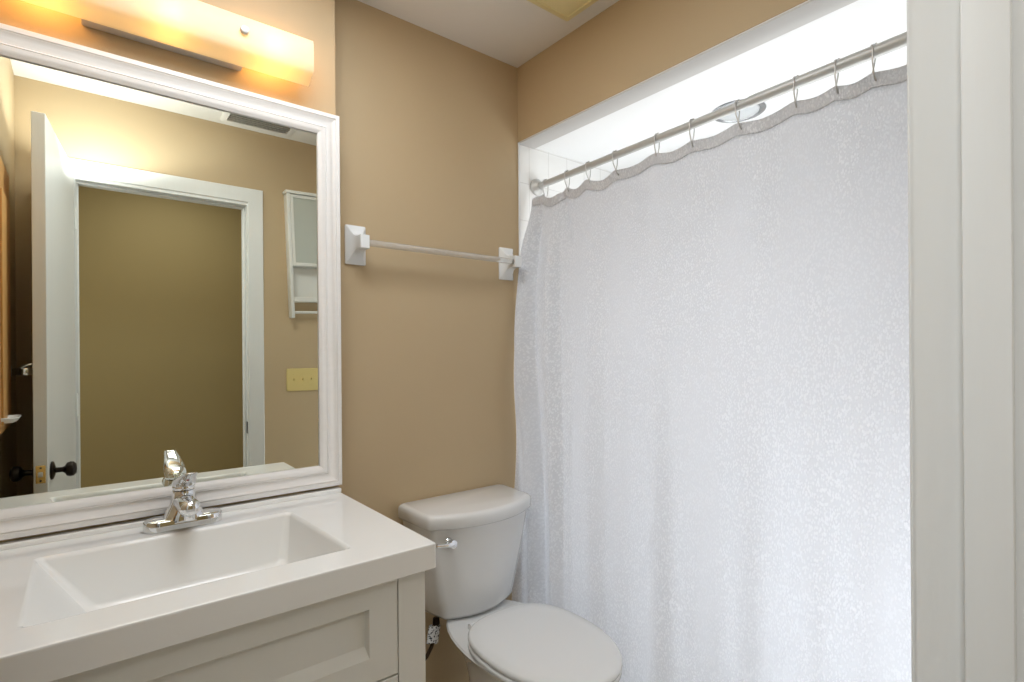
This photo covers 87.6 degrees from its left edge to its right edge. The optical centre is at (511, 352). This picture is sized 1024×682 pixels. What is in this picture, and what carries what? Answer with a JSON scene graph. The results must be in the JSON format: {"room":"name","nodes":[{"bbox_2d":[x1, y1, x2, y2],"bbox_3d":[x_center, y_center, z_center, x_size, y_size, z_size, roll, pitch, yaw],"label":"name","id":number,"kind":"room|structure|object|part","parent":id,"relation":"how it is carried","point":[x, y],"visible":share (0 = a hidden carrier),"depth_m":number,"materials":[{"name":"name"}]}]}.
{"room":"bathroom","nodes":[
{"label":"bathroom","id":0,"kind":"room"},
{"bbox_2d":[0,0,337,542],"bbox_3d":[-0.898,0.066,1.423,0.809,2.420,0.188,0,0,-39],"label":"wall","id":1,"kind":"structure","parent":0,"point":[313,20],"depth_m":1.45,"materials":[{"name":"beige paint"}]},
{"bbox_2d":[21,0,313,86],"bbox_3d":[-0.834,-0.814,1.293,0.676,0.126,0.101,0,0,-39],"label":"vanity light","id":2,"kind":"object","parent":1,"relation":"attached to","point":[196,29],"visible":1,"depth_m":1.32,"materials":[{"name":"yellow glass"}]},
{"bbox_3d":[-0.850,-0.806,1.320,0.335,0.105,0.039,0,0,-39],"label":"plate","id":3,"kind":"part","parent":2,"relation":"part of","materials":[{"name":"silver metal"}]},
{"bbox_2d":[0,487,340,550],"bbox_3d":[-0.827,0.410,1.340,0.808,0.014,0.025,0,0,-39],"label":"backsplash","id":4,"kind":"structure","parent":1,"relation":"attached to","point":[55,537],"depth_m":1.25,"materials":[{"name":"white stone"}]},
{"bbox_2d":[0,23,341,540],"bbox_3d":[-0.829,-0.152,1.341,0.808,1.093,0.028,0,0,-39],"label":"wall mirror","id":5,"kind":"object","parent":1,"relation":"attached to","point":[170,253],"visible":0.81,"depth_m":1.31,"materials":[{"name":"white mirror"}]},
{"bbox_2d":[335,0,611,681],"bbox_3d":[0.033,0.059,2.225,1.646,2.420,0.103,0,0,-39],"label":"wall","id":6,"kind":"structure","parent":0,"point":[429,120],"depth_m":1.90,"materials":[{"name":"beige paint"}]},
{"bbox_2d":[344,224,521,280],"bbox_3d":[-0.242,-0.348,1.891,0.687,0.126,0.085,0,0,-39],"label":"towel bar","id":7,"kind":"object","parent":6,"relation":"attached to","point":[357,242],"visible":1,"depth_m":1.76,"materials":[{"name":"white ceramic"}]},
{"bbox_3d":[-0.483,-0.347,1.697,0.068,0.126,0.085,0,0,-39],"label":"post","id":8,"kind":"part","parent":7,"relation":"part of","materials":[{"name":"white ceramic"}]},
{"bbox_3d":[0.000,-0.350,2.084,0.068,0.126,0.085,0,0,-39],"label":"post","id":9,"kind":"part","parent":7,"relation":"part of","materials":[{"name":"white ceramic"}]},
{"bbox_2d":[518,143,520,255],"bbox_3d":[0.035,0.211,2.157,0.007,2.116,0.005,0,0,-39],"label":"trim","id":10,"kind":"structure","parent":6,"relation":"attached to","point":[518,143],"depth_m":2.15,"materials":[{"name":"white paint"}]},
{"bbox_2d":[530,32,906,195],"bbox_3d":[0.567,-0.703,1.633,0.068,0.097,1.496,0,0,-39],"label":"curtain rod","id":11,"kind":"object","parent":6,"relation":"attached to","point":[899,41],"visible":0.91,"depth_m":1.49,"materials":[{"name":"grey metal"}]},
{"bbox_2d":[564,170,569,191],"bbox_3d":[0.219,-0.662,2.073,0.024,0.093,0.039,0,0,26],"label":"curtain hook","id":12,"kind":"object","parent":11,"relation":"hanging from","point":[565,170],"visible":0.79,"depth_m":2.06,"materials":[{"name":"silver metal"}]},
{"bbox_2d":[512,64,911,681],"bbox_3d":[0.493,0.240,1.601,0.184,1.812,1.448,0,0,-39],"label":"shower curtain","id":13,"kind":"object","parent":12,"relation":"hanging from","point":[712,401],"visible":0.88,"depth_m":1.48,"materials":[{"name":"fabric"}]},
{"bbox_2d":[585,161,590,182],"bbox_3d":[0.289,-0.665,1.987,0.026,0.093,0.039,0,0,26],"label":"curtain hook","id":14,"kind":"object","parent":11,"relation":"hanging from","point":[588,161],"visible":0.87,"depth_m":1.97,"materials":[{"name":"silver metal"}]},
{"bbox_2d":[612,150,618,175],"bbox_3d":[0.369,-0.668,1.886,0.024,0.093,0.039,0,0,26],"label":"curtain hook","id":15,"kind":"object","parent":11,"relation":"hanging from","point":[615,150],"visible":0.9,"depth_m":1.87,"materials":[{"name":"silver metal"}]},
{"bbox_2d":[654,132,659,155],"bbox_3d":[0.476,-0.673,1.750,0.014,0.093,0.040,0,0,35],"label":"curtain hook","id":16,"kind":"object","parent":11,"relation":"hanging from","point":[658,132],"visible":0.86,"depth_m":1.74,"materials":[{"name":"silver metal"}]},
{"bbox_2d":[689,118,694,146],"bbox_3d":[0.556,-0.676,1.649,0.014,0.092,0.040,0,0,35],"label":"curtain hook","id":17,"kind":"object","parent":11,"relation":"hanging from","point":[692,118],"visible":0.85,"depth_m":1.64,"materials":[{"name":"silver metal"}]},
{"bbox_2d":[735,99,741,128],"bbox_3d":[0.652,-0.680,1.533,0.022,0.092,0.039,0,0,26],"label":"curtain hook","id":18,"kind":"object","parent":11,"relation":"hanging from","point":[738,117],"visible":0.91,"depth_m":1.52,"materials":[{"name":"silver metal"}]},
{"bbox_2d":[793,75,798,107],"bbox_3d":[0.749,-0.684,1.409,0.014,0.092,0.039,0,0,28],"label":"curtain hook","id":19,"kind":"object","parent":11,"relation":"hanging from","point":[795,99],"visible":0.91,"depth_m":1.40,"materials":[{"name":"silver metal"}]},
{"bbox_2d":[834,58,839,93],"bbox_3d":[0.810,-0.686,1.333,0.014,0.092,0.039,0,0,28],"label":"curtain hook","id":20,"kind":"object","parent":11,"relation":"hanging from","point":[836,81],"visible":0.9,"depth_m":1.32,"materials":[{"name":"silver metal"}]},
{"bbox_2d":[871,42,876,80],"bbox_3d":[0.861,-0.688,1.270,0.014,0.092,0.039,0,0,28],"label":"curtain hook","id":21,"kind":"object","parent":11,"relation":"hanging from","point":[872,45],"visible":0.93,"depth_m":1.26,"materials":[{"name":"silver metal"}]},
{"bbox_2d":[358,0,618,67],"bbox_3d":[-0.127,-1.190,1.074,1.790,0.080,1.710,0,0,-39],"label":"ceiling","id":22,"kind":"structure","parent":0,"point":[511,32],"depth_m":1.86,"materials":[{"name":"white paint"}]},
{"bbox_2d":[527,0,597,20],"bbox_3d":[0.170,-1.144,1.656,0.272,0.016,0.272,0,0,-39],"label":"ceiling vent","id":23,"kind":"object","parent":22,"relation":"in","point":[566,10],"visible":1,"depth_m":1.76,"materials":[{"name":"beige plastic"}]},
{"bbox_3d":[0.170,-1.139,1.656,0.200,0.003,0.200,0,0,-39],"label":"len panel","id":24,"kind":"part","parent":23,"relation":"part of","materials":[{"name":"beige plastic"}]},
{"bbox_2d":[517,0,807,141],"bbox_3d":[0.527,-1.004,1.604,0.090,0.300,1.500,0,0,-39],"label":"wall header","id":25,"kind":"structure","parent":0,"point":[628,43],"depth_m":1.74,"materials":[{"name":"beige paint"}]},
{"bbox_2d":[519,0,857,148],"bbox_3d":[0.528,-0.849,1.602,0.086,0.004,1.497,0,0,-39],"label":"trim","id":26,"kind":"structure","parent":25,"relation":"attached to","point":[809,11],"depth_m":1.56,"materials":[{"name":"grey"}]},
{"bbox_2d":[518,0,906,171],"bbox_3d":[0.831,-0.855,1.845,0.864,0.002,1.497,0,0,-39],"label":"ceiling","id":27,"kind":"structure","parent":0,"point":[852,28],"depth_m":1.68,"materials":[{"name":"white paint"}]},
{"bbox_2d":[714,99,765,122],"bbox_3d":[0.798,-0.844,1.886,0.180,0.019,0.180,0,0,-39],"label":"recessed light","id":28,"kind":"object","parent":27,"relation":"in","point":[748,113],"visible":0.61,"depth_m":1.88,"materials":[{"name":"white glass"}]},
{"bbox_3d":[0.567,1.306,0.843,2.555,0.080,2.917,0,0,-39],"label":"floor","id":29,"kind":"structure","parent":0,"visible":0},
{"bbox_2d":[53,571,425,681],"bbox_3d":[-0.650,0.872,1.123,0.771,0.804,0.580,0,0,-39],"label":"vanity cabinet","id":30,"kind":"object","parent":29,"relation":"on","point":[376,633],"visible":0.45,"depth_m":1.02,"materials":[{"name":"white paint"}]},
{"bbox_2d":[0,487,435,681],"bbox_3d":[-0.656,0.474,1.127,0.808,0.144,0.572,0,0,-39],"label":"countertop","id":31,"kind":"structure","parent":30,"relation":"on","point":[74,602],"depth_m":1.10,"materials":[{"name":"white stone"}]},
{"bbox_2d":[143,472,221,533],"bbox_3d":[-0.762,0.342,1.250,0.164,0.146,0.152,0,0,-39],"label":"faucet","id":32,"kind":"object","parent":31,"relation":"on","point":[184,510],"visible":1,"depth_m":1.25,"materials":[{"name":"silver metal"}]},
{"bbox_3d":[-0.789,0.402,1.284,0.164,0.026,0.064,0,0,-39],"label":"plate","id":33,"kind":"part","parent":32,"relation":"part of","materials":[{"name":"silver metal"}]},
{"bbox_3d":[-0.759,0.292,1.247,0.050,0.048,0.144,0,0,-39],"label":"handle","id":34,"kind":"part","parent":32,"relation":"part of","materials":[{"name":"silver metal"}]},
{"bbox_3d":[-0.753,0.357,1.240,0.047,0.048,0.106,0,0,-39],"label":"spout","id":35,"kind":"part","parent":32,"relation":"part of","materials":[{"name":"silver metal"}]},
{"bbox_3d":[-0.367,0.916,1.027,0.319,0.478,0.018,0,0,-39],"label":"door","id":36,"kind":"part","parent":30,"relation":"part of","materials":[{"name":"white paint"}]},
{"bbox_3d":[-0.493,0.871,0.927,0.771,0.804,0.020,0,0,-39],"label":"frame","id":37,"kind":"part","parent":30,"relation":"part of","materials":[{"name":"white paint"}]},
{"bbox_2d":[398,484,622,681],"bbox_3d":[0.018,0.890,1.665,0.450,0.760,0.744,0,0,-39],"label":"toilet","id":38,"kind":"object","parent":29,"relation":"on","point":[477,534],"visible":1,"depth_m":1.71,"materials":[{"name":"white ceramic"}]},
{"bbox_2d":[425,616,440,660],"bbox_3d":[-0.341,0.984,1.769,0.203,0.205,0.064,0,0,5],"label":"supply hose","id":39,"kind":"object","parent":38,"relation":"attached to","point":[433,631],"visible":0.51,"depth_m":1.76,"materials":[{"name":"silver"}]},
{"bbox_3d":[-0.206,0.599,1.654,0.058,0.020,0.019,0,0,-39],"label":"flush lever","id":40,"kind":"part","parent":38,"relation":"part of","materials":[{"name":"silver metal"}]},
{"bbox_3d":[-0.139,0.719,1.857,0.426,0.320,0.238,0,0,-39],"label":"tank","id":41,"kind":"part","parent":38,"relation":"part of","materials":[{"name":"white ceramic"}]},
{"bbox_3d":[-0.136,0.535,1.852,0.450,0.048,0.264,0,0,-39],"label":"tank lid","id":42,"kind":"part","parent":38,"relation":"part of","materials":[{"name":"white ceramic"}]},
{"bbox_3d":[0.037,1.075,1.642,0.364,0.389,0.649,0,0,-39],"label":"bowl","id":43,"kind":"part","parent":38,"relation":"part of","materials":[{"name":"white ceramic"}]},
{"bbox_3d":[0.100,0.870,1.562,0.376,0.016,0.476,0,0,-39],"label":"seat","id":44,"kind":"part","parent":38,"relation":"part of","materials":[{"name":"white plastic"}]},
{"bbox_3d":[0.100,0.849,1.561,0.375,0.022,0.480,0,0,-39],"label":"seat lid","id":45,"kind":"part","parent":38,"relation":"part of","materials":[{"name":"white plastic"}]},
{"bbox_3d":[0.383,0.057,0.450,1.590,2.420,0.110,0,0,-39],"label":"wall door","id":46,"kind":"structure","parent":0,"visible":0},
{"bbox_2d":[907,0,1023,681],"bbox_3d":[0.170,0.210,0.289,0.833,2.116,0.127,0,0,-39],"label":"door frame","id":47,"kind":"structure","parent":46,"relation":"attached to","point":[968,55],"depth_m":0.50,"materials":[{"name":"white paint"}]}
]}

